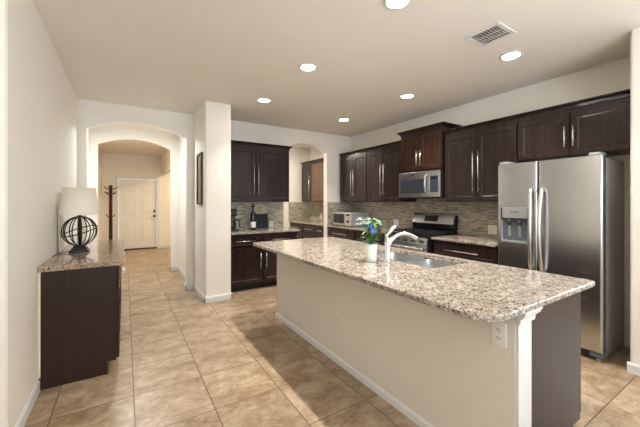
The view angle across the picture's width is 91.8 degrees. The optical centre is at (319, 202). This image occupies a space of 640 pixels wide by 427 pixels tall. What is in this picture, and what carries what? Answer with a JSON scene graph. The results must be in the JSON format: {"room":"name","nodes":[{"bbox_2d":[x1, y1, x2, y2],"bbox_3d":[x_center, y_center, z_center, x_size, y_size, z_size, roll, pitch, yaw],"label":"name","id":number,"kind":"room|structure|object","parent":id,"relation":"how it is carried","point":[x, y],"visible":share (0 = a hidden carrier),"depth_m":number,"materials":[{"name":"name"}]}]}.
{"room":"kitchen","nodes":[
{"label":"kitchen","id":0,"kind":"room"},
{"bbox_2d":[0,0,101,426],"bbox_3d":[-3.918,-0.005,5.102,0.120,2.770,8.190,0,0,-32],"label":"wall","id":1,"kind":"structure","parent":0,"point":[38,100],"depth_m":2.03,"materials":[{"name":"beige paint"}]},
{"bbox_2d":[15,265,192,426],"bbox_3d":[-3.292,1.337,5.488,1.590,0.085,8.204,0,0,-32],"label":"baseboard","id":2,"kind":"structure","parent":1,"relation":"attached to","point":[24,415],"depth_m":2.08,"materials":[{"name":"white paint"}]},
{"bbox_2d":[90,126,178,265],"bbox_3d":[-3.557,-0.005,6.021,1.470,2.770,0.120,0,0,-32],"label":"wall","id":3,"kind":"structure","parent":0,"point":[101,134],"depth_m":6.16,"materials":[{"name":"beige paint"}]},
{"bbox_2d":[102,152,169,247],"bbox_3d":[-4.548,-0.005,9.615,3.860,2.770,0.120,0,0,-32],"label":"wall","id":4,"kind":"structure","parent":0,"point":[113,164],"depth_m":9.00,"materials":[{"name":"beige paint"}]},
{"bbox_2d":[116,176,158,249],"bbox_3d":[-5.325,0.323,9.086,1.090,2.115,0.147,0,0,-32],"label":"door","id":5,"kind":"structure","parent":4,"relation":"in","point":[137,201],"depth_m":9.08,"materials":[{"name":"white paint"}]},
{"bbox_2d":[161,136,184,271],"bbox_3d":[-3.384,-0.005,7.240,0.120,2.770,5.140,0,0,-32],"label":"wall","id":6,"kind":"structure","parent":0,"point":[181,140],"depth_m":6.03,"materials":[{"name":"beige paint"}]},
{"bbox_2d":[194,101,230,296],"bbox_3d":[-1.637,-0.005,4.682,0.355,2.770,0.810,0,0,-32],"label":"column","id":7,"kind":"structure","parent":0,"point":[212,120],"depth_m":4.35,"materials":[{"name":"beige paint"}]},
{"bbox_2d":[196,152,202,204],"bbox_3d":[-1.748,-0.338,4.500,0.028,0.745,0.320,0,0,-32],"label":"picture frame","id":8,"kind":"object","parent":7,"relation":"attached to","point":[199,157],"visible":1,"depth_m":4.50,"materials":[{"name":"brown wood"}]},
{"bbox_2d":[198,156,199,201],"bbox_3d":[-1.743,-0.338,4.504,0.014,0.681,0.256,0,0,-32],"label":"picture","id":9,"kind":"object","parent":8,"relation":"attached to","point":[198,156],"depth_m":4.53,"materials":[{"name":"grey"}]},
{"bbox_2d":[193,284,231,302],"bbox_3d":[-1.633,1.337,4.676,0.383,0.085,0.824,0,0,-32],"label":"baseboard","id":10,"kind":"structure","parent":7,"relation":"attached to","point":[214,298],"depth_m":4.35,"materials":[{"name":"white paint"}]},
{"bbox_2d":[77,98,350,284],"bbox_3d":[-1.324,-0.005,5.429,4.620,2.770,0.120,0,0,-32],"label":"wall","id":11,"kind":"structure","parent":0,"point":[90,113],"depth_m":4.90,"materials":[{"name":"beige paint"}]},
{"bbox_2d":[231,202,283,228],"bbox_3d":[-1.190,0.239,5.436,1.205,0.482,0.010,0,0,-32],"label":"backsplash","id":12,"kind":"structure","parent":11,"relation":"attached to","point":[275,210],"depth_m":5.50,"materials":[{"name":"tile"}]},
{"bbox_2d":[231,140,291,201],"bbox_3d":[-1.084,-0.492,5.287,1.215,0.975,0.373,0,0,-32],"label":"upper cabinet","id":13,"kind":"object","parent":11,"relation":"attached to","point":[259,171],"visible":0.9,"depth_m":5.16,"materials":[{"name":"brown wood"}]},
{"bbox_2d":[327,202,350,224],"bbox_3d":[0.406,0.239,6.440,0.595,0.482,0.010,0,0,-32],"label":"backsplash","id":14,"kind":"structure","parent":11,"relation":"attached to","point":[332,207],"depth_m":6.38,"materials":[{"name":"tile"}]},
{"bbox_2d":[284,147,309,227],"bbox_3d":[-1.526,-0.005,7.357,3.150,2.770,0.120,0,0,-32],"label":"wall","id":15,"kind":"structure","parent":0,"point":[297,156],"depth_m":7.86,"materials":[{"name":"beige paint"}]},
{"bbox_2d":[288,202,309,220],"bbox_3d":[-0.527,0.239,7.909,0.610,0.482,0.010,0,0,-32],"label":"backsplash","id":16,"kind":"structure","parent":15,"relation":"attached to","point":[296,210],"depth_m":7.89,"materials":[{"name":"tile"}]},
{"bbox_2d":[24,247,639,426],"bbox_3d":[-1.270,1.430,3.897,10.200,0.100,13.550,0,0,-32],"label":"floor","id":17,"kind":"structure","parent":0,"point":[183,360],"depth_m":2.44,"materials":[{"name":"beige tile"}]},
{"bbox_2d":[38,252,124,389],"bbox_3d":[-2.261,0.946,3.088,0.538,0.868,1.605,0,0,-32],"label":"base cabinet","id":18,"kind":"object","parent":17,"relation":"on","point":[79,310],"visible":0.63,"depth_m":2.39,"materials":[{"name":"brown wood"}]},
{"bbox_2d":[37,239,123,272],"bbox_3d":[-2.264,0.490,3.086,0.530,0.041,1.665,0,0,-32],"label":"countertop","id":19,"kind":"structure","parent":18,"relation":"on","point":[103,253],"depth_m":2.59,"materials":[{"name":"beige stone"}]},
{"bbox_2d":[57,193,63,251],"bbox_3d":[-2.512,0.189,3.004,0.018,0.560,0.200,-1,1,-32],"label":"picture frame","id":20,"kind":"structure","parent":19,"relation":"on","point":[60,217],"depth_m":2.92,"materials":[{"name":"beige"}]},
{"bbox_2d":[53,187,99,255],"bbox_3d":[-2.277,0.167,2.925,0.326,0.606,0.379,0,0,-32],"label":"table lamp","id":21,"kind":"object","parent":19,"relation":"on","point":[79,201],"visible":1,"depth_m":2.87,"materials":[{"name":"black paint"}]},
{"bbox_2d":[104,185,116,239],"bbox_3d":[-5.542,0.458,8.210,0.296,1.826,0.296,0,0,-16],"label":"coat rack","id":22,"kind":"object","parent":17,"relation":"on","point":[110,188],"visible":0.75,"depth_m":8.17,"materials":[{"name":"red wood"}]},
{"bbox_2d":[231,233,262,291],"bbox_3d":[-1.291,0.938,5.018,0.578,0.885,0.587,0,0,-32],"label":"base cabinet","id":23,"kind":"object","parent":17,"relation":"on","point":[246,259],"visible":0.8,"depth_m":4.82,"materials":[{"name":"brown wood"}]},
{"bbox_2d":[261,231,296,286],"bbox_3d":[-0.777,0.938,5.341,0.628,0.885,0.587,0,0,-32],"label":"base cabinet","id":24,"kind":"object","parent":17,"relation":"on","point":[269,258],"visible":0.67,"depth_m":5.05,"materials":[{"name":"brown wood"}]},
{"bbox_2d":[231,227,300,234],"bbox_3d":[-1.011,0.478,5.198,1.247,0.031,0.580,0,0,-32],"label":"countertop","id":25,"kind":"structure","parent":24,"relation":"on","point":[278,229],"depth_m":5.07,"materials":[{"name":"beige stone"}]},
{"bbox_2d":[231,208,239,230],"bbox_3d":[-1.432,0.283,5.040,0.223,0.360,0.223,0,0,-32],"label":"coffee maker","id":26,"kind":"object","parent":25,"relation":"on","point":[233,211],"visible":0.53,"depth_m":4.96,"materials":[{"name":"grey plastic"}]},
{"bbox_2d":[250,204,255,229],"bbox_3d":[-1.138,0.247,5.274,0.092,0.432,0.092,0,0,-32],"label":"bottle","id":27,"kind":"object","parent":25,"relation":"on","point":[253,214],"visible":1,"depth_m":5.24,"materials":[{"name":"black glass"}]},
{"bbox_2d":[256,214,267,228],"bbox_3d":[-1.031,0.334,5.489,0.230,0.254,0.046,0,0,-32],"label":"board","id":28,"kind":"object","parent":25,"relation":"on","point":[261,219],"visible":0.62,"depth_m":5.48,"materials":[{"name":"black"}]},
{"bbox_2d":[290,222,302,238],"bbox_3d":[-0.352,0.938,7.626,0.612,0.885,0.645,0,0,-32],"label":"base cabinet","id":29,"kind":"object","parent":17,"relation":"on","point":[292,224],"visible":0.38,"depth_m":7.38,"materials":[{"name":"brown wood"}]},
{"bbox_2d":[303,224,316,238],"bbox_3d":[-0.023,0.938,7.103,0.612,0.885,0.580,0,0,-32],"label":"base cabinet","id":30,"kind":"object","parent":17,"relation":"on","point":[309,231],"visible":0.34,"depth_m":6.95,"materials":[{"name":"brown wood"}]},
{"bbox_2d":[316,225,323,237],"bbox_3d":[0.227,0.938,6.705,0.612,0.885,0.350,0,0,-32],"label":"base cabinet","id":31,"kind":"object","parent":17,"relation":"on","point":[319,229],"visible":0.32,"depth_m":6.58,"materials":[{"name":"brown wood"}]},
{"bbox_2d":[289,220,323,225],"bbox_3d":[-0.095,0.478,7.234,0.593,0.031,1.588,0,0,-32],"label":"countertop","id":32,"kind":"structure","parent":31,"relation":"on","point":[312,222],"depth_m":7.19,"materials":[{"name":"beige stone"}]},
{"bbox_2d":[328,227,355,240],"bbox_3d":[0.624,0.938,6.045,0.642,0.885,0.880,0,0,-32],"label":"base cabinet","id":33,"kind":"object","parent":17,"relation":"on","point":[348,234],"visible":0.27,"depth_m":5.86,"materials":[{"name":"brown wood"}]},
{"bbox_2d":[355,230,384,245],"bbox_3d":[1.089,0.938,5.307,0.642,0.885,0.855,0,0,-32],"label":"base cabinet","id":34,"kind":"object","parent":17,"relation":"on","point":[358,234],"visible":0.16,"depth_m":5.29,"materials":[{"name":"brown wood"}]},
{"bbox_2d":[327,225,397,233],"bbox_3d":[0.861,0.478,5.686,0.623,0.031,1.746,0,0,-32],"label":"countertop","id":35,"kind":"structure","parent":34,"relation":"on","point":[359,228],"depth_m":5.67,"materials":[{"name":"beige stone"}]},
{"bbox_2d":[333,212,368,226],"bbox_3d":[0.596,0.331,6.081,0.465,0.265,0.570,0,0,-32],"label":"microwave oven","id":36,"kind":"object","parent":35,"relation":"on","point":[339,218],"visible":0.91,"depth_m":5.89,"materials":[{"name":"silver metal"}]},
{"bbox_2d":[389,212,457,253],"bbox_3d":[1.476,0.773,4.583,0.741,1.214,0.762,0,0,-32],"label":"gas range","id":37,"kind":"object","parent":17,"relation":"on","point":[426,226],"visible":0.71,"depth_m":4.49,"materials":[{"name":"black metal"}]},
{"bbox_2d":[391,231,457,238],"bbox_3d":[1.492,0.466,4.592,0.665,0.030,0.762,0,0,-32],"label":"cooktop","id":38,"kind":"object","parent":37,"relation":"in","point":[421,234],"depth_m":4.33,"materials":[{"name":"black metal"}]},
{"bbox_2d":[429,238,432,253],"bbox_3d":[1.510,0.908,4.604,0.620,0.855,0.762,0,0,-32],"label":"panel","id":39,"kind":"object","parent":37,"relation":"in","point":[430,240],"depth_m":4.13,"materials":[{"name":"black metal"}]},
{"bbox_2d":[275,252,580,426],"bbox_3d":[0.548,0.938,2.791,0.838,0.885,2.752,0,0,-32],"label":"kitchen island","id":40,"kind":"object","parent":17,"relation":"on","point":[436,367],"visible":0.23,"depth_m":1.81,"materials":[{"name":"beige paint"}]},
{"bbox_2d":[334,312,338,326],"bbox_3d":[0.143,1.010,2.666,0.009,0.115,0.070,0,0,-32],"label":"wall outlet","id":41,"kind":"object","parent":40,"relation":"attached to","point":[336,315],"visible":1,"depth_m":2.66,"materials":[{"name":"beige paint"}]},
{"bbox_2d":[253,237,594,322],"bbox_3d":[0.414,0.478,2.701,1.127,0.031,2.777,0,0,-32],"label":"island countertop","id":42,"kind":"structure","parent":40,"relation":"on","point":[478,291],"depth_m":1.86,"materials":[{"name":"beige stone"}]},
{"bbox_2d":[364,243,376,261],"bbox_3d":[0.400,0.394,2.437,0.100,0.138,0.100,0,0,-32],"label":"vase","id":43,"kind":"object","parent":42,"relation":"on","point":[370,249],"visible":0.97,"depth_m":2.40,"materials":[{"name":"white ceramic"}]},
{"bbox_2d":[355,217,385,243],"bbox_3d":[0.400,0.277,2.431,0.240,0.312,0.202,0,0,-32],"label":"flower bouquet","id":44,"kind":"object","parent":43,"relation":"in","point":[371,236],"visible":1,"depth_m":2.40,"materials":[{"name":"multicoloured plant"}]},
{"bbox_2d":[383,224,418,261],"bbox_3d":[0.661,0.317,2.492,0.335,0.293,0.063,0,0,-20],"label":"faucet","id":45,"kind":"object","parent":42,"relation":"on","point":[388,241],"visible":1,"depth_m":2.44,"materials":[{"name":"silver metal"}]},
{"bbox_2d":[377,252,457,267],"bbox_3d":[0.760,0.592,2.620,0.439,0.193,0.807,0,0,-32],"label":"sink","id":46,"kind":"object","parent":42,"relation":"in","point":[420,261],"visible":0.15,"depth_m":2.70,"materials":[{"name":"silver metal"}]},
{"bbox_2d":[491,322,505,347],"bbox_3d":[0.870,0.640,1.510,0.009,0.115,0.070,0,0,-32],"label":"wall outlet","id":47,"kind":"object","parent":40,"relation":"attached to","point":[498,330],"visible":0.92,"depth_m":1.51,"materials":[{"name":"white plastic"}]},
{"bbox_2d":[495,326,501,333],"bbox_3d":[0.868,0.620,1.509,0.002,0.028,0.032,0,0,-32],"label":"socket","id":48,"kind":"object","parent":47,"relation":"attached to","point":[498,329],"depth_m":1.51,"materials":[{"name":"grey plastic"}]},
{"bbox_2d":[495,334,501,341],"bbox_3d":[0.868,0.660,1.509,0.002,0.028,0.032,0,0,-32],"label":"socket","id":49,"kind":"object","parent":47,"relation":"attached to","point":[498,337],"depth_m":1.51,"materials":[{"name":"grey plastic"}]},
{"bbox_2d":[433,240,497,263],"bbox_3d":[1.957,0.938,3.926,0.642,0.885,0.838,0,0,-32],"label":"base cabinet","id":50,"kind":"object","parent":17,"relation":"on","point":[487,254],"visible":0.27,"depth_m":3.71,"materials":[{"name":"brown wood"}]},
{"bbox_2d":[431,235,497,246],"bbox_3d":[1.966,0.478,3.930,0.623,0.031,0.845,0,0,-32],"label":"countertop","id":51,"kind":"structure","parent":50,"relation":"on","point":[476,240],"depth_m":3.85,"materials":[{"name":"beige stone"}]},
{"bbox_2d":[498,152,623,361],"bbox_3d":[2.399,0.472,3.157,0.708,1.815,0.886,0,0,-32],"label":"refrigerator","id":52,"kind":"object","parent":17,"relation":"on","point":[565,216],"visible":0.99,"depth_m":2.85,"materials":[{"name":"grey metal"}]},
{"bbox_2d":[501,217,527,222],"bbox_3d":[2.016,0.186,3.217,0.023,0.047,0.252,0,0,-32],"label":"control panel","id":53,"kind":"object","parent":52,"relation":"attached to","point":[503,219],"depth_m":3.21,"materials":[{"name":"plastic"}]},
{"bbox_2d":[32,0,639,155],"bbox_3d":[-1.270,-1.440,3.897,10.200,0.100,13.550,0,0,-32],"label":"ceiling","id":54,"kind":"structure","parent":0,"point":[178,56],"depth_m":2.88,"materials":[{"name":"paint"}]},
{"bbox_2d":[257,98,270,102],"bbox_3d":[-0.761,-1.385,4.217,0.198,0.009,0.198,0,0,-32],"label":"recessed light","id":55,"kind":"object","parent":54,"relation":"in","point":[263,100],"visible":1,"depth_m":4.22,"materials":[{"name":"white paint"}]},
{"bbox_2d":[298,63,317,71],"bbox_3d":[-0.124,-1.385,3.187,0.198,0.009,0.198,0,0,-32],"label":"recessed light","id":56,"kind":"object","parent":54,"relation":"in","point":[308,67],"visible":1,"depth_m":3.18,"materials":[{"name":"white paint"}]},
{"bbox_2d":[338,118,349,120],"bbox_3d":[0.403,-1.385,5.210,0.198,0.009,0.198,0,0,-32],"label":"recessed light","id":57,"kind":"object","parent":54,"relation":"in","point":[340,119],"visible":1,"depth_m":5.19,"materials":[{"name":"white paint"}]},
{"bbox_2d":[383,0,411,9],"bbox_3d":[0.537,-1.385,2.137,0.198,0.009,0.198,0,0,-32],"label":"recessed light","id":58,"kind":"object","parent":54,"relation":"in","point":[389,4],"visible":1,"depth_m":2.17,"materials":[{"name":"white paint"}]},
{"bbox_2d":[399,93,414,98],"bbox_3d":[1.139,-1.385,4.057,0.198,0.009,0.198,0,0,-32],"label":"recessed light","id":59,"kind":"object","parent":54,"relation":"in","point":[408,95],"visible":1,"depth_m":4.06,"materials":[{"name":"white paint"}]},
{"bbox_2d":[464,21,516,47],"bbox_3d":[1.410,-1.382,2.576,0.280,0.014,0.290,0,0,-32],"label":"ceiling vent","id":60,"kind":"object","parent":54,"relation":"in","point":[497,31],"visible":1,"depth_m":2.56,"materials":[{"name":"white metal"}]},
{"bbox_2d":[499,51,522,60],"bbox_3d":[1.810,-1.385,2.937,0.198,0.009,0.198,0,0,-32],"label":"recessed light","id":61,"kind":"object","parent":54,"relation":"in","point":[511,55],"visible":1,"depth_m":2.92,"materials":[{"name":"white paint"}]},
{"bbox_2d":[310,57,629,346],"bbox_3d":[1.436,-0.005,5.493,0.120,2.770,6.190,0,0,-32],"label":"wall","id":62,"kind":"structure","parent":0,"point":[614,76],"depth_m":3.54,"materials":[{"name":"beige paint"}]},
{"bbox_2d":[301,161,311,201],"bbox_3d":[-0.207,-0.492,7.626,0.388,0.975,0.470,0,0,-32],"label":"upper cabinet","id":63,"kind":"object","parent":62,"relation":"attached to","point":[306,166],"visible":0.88,"depth_m":7.54,"materials":[{"name":"brown wood"}]},
{"bbox_2d":[310,202,323,220],"bbox_3d":[0.164,0.239,7.392,0.010,0.482,1.600,0,0,-32],"label":"backsplash","id":64,"kind":"structure","parent":62,"relation":"attached to","point":[316,208],"depth_m":7.78,"materials":[{"name":"tile"}]},
{"bbox_2d":[310,158,323,201],"bbox_3d":[0.091,-0.492,7.160,0.379,0.975,0.625,0,0,-32],"label":"upper cabinet","id":65,"kind":"object","parent":62,"relation":"attached to","point":[317,167],"visible":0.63,"depth_m":7.11,"materials":[{"name":"brown wood"}]},
{"bbox_2d":[339,148,373,201],"bbox_3d":[0.763,-0.492,6.077,0.396,0.975,0.825,0,0,-32],"label":"upper cabinet","id":66,"kind":"object","parent":62,"relation":"attached to","point":[353,164],"visible":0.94,"depth_m":5.96,"materials":[{"name":"brown wood"}]},
{"bbox_2d":[365,140,416,201],"bbox_3d":[1.207,-0.492,5.370,0.396,0.975,0.835,0,0,-32],"label":"upper cabinet","id":67,"kind":"object","parent":62,"relation":"attached to","point":[383,163],"visible":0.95,"depth_m":5.25,"materials":[{"name":"brown wood"}]},
{"bbox_2d":[394,219,398,225],"bbox_3d":[1.349,0.360,5.491,0.009,0.115,0.115,0,0,-32],"label":"wall outlet","id":68,"kind":"object","parent":62,"relation":"attached to","point":[396,221],"visible":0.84,"depth_m":5.48,"materials":[{"name":"white plastic"}]},
{"bbox_2d":[351,198,497,237],"bbox_3d":[1.562,0.210,5.170,0.010,0.540,3.370,0,0,-32],"label":"backsplash","id":69,"kind":"structure","parent":62,"relation":"attached to","point":[474,218],"depth_m":4.75,"materials":[{"name":"tile"}]},
{"bbox_2d":[396,121,461,172],"bbox_3d":[1.620,-0.780,4.676,0.436,0.630,0.860,0,0,-32],"label":"upper cabinet","id":70,"kind":"object","parent":62,"relation":"attached to","point":[422,148],"visible":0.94,"depth_m":4.51,"materials":[{"name":"brown wood"}]},
{"bbox_2d":[399,170,444,198],"bbox_3d":[1.594,-0.254,4.659,0.471,0.392,0.754,0,0,-32],"label":"microwave","id":71,"kind":"object","parent":70,"relation":"attached to","point":[423,184],"visible":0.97,"depth_m":4.50,"materials":[{"name":"grey metal"}]},
{"bbox_2d":[443,115,522,201],"bbox_3d":[2.093,-0.492,3.961,0.396,0.975,0.933,0,0,-32],"label":"upper cabinet","id":72,"kind":"object","parent":62,"relation":"attached to","point":[474,153],"visible":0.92,"depth_m":3.84,"materials":[{"name":"brown wood"}]},
{"bbox_2d":[488,225,496,233],"bbox_3d":[2.254,0.360,4.052,0.009,0.115,0.115,0,0,-32],"label":"wall outlet","id":73,"kind":"object","parent":62,"relation":"attached to","point":[492,229],"visible":1,"depth_m":4.05,"materials":[{"name":"white plastic"}]},
{"bbox_2d":[516,89,629,161],"bbox_3d":[2.603,-0.718,3.152,0.396,0.525,0.970,0,0,-32],"label":"upper cabinet","id":74,"kind":"object","parent":62,"relation":"attached to","point":[580,128],"visible":0.9,"depth_m":3.02,"materials":[{"name":"brown wood"}]},
{"bbox_2d":[630,27,639,364],"bbox_3d":[3.623,-0.005,3.129,2.535,2.770,0.140,0,0,-32],"label":"wall","id":75,"kind":"structure","parent":0,"point":[634,34],"depth_m":2.49,"materials":[{"name":"beige paint"}]},
{"bbox_2d":[627,361,639,375],"bbox_3d":[3.617,1.337,3.126,2.549,0.085,0.168,0,0,-32],"label":"baseboard","id":76,"kind":"structure","parent":75,"relation":"attached to","point":[632,368],"depth_m":2.48,"materials":[{"name":"white paint"}]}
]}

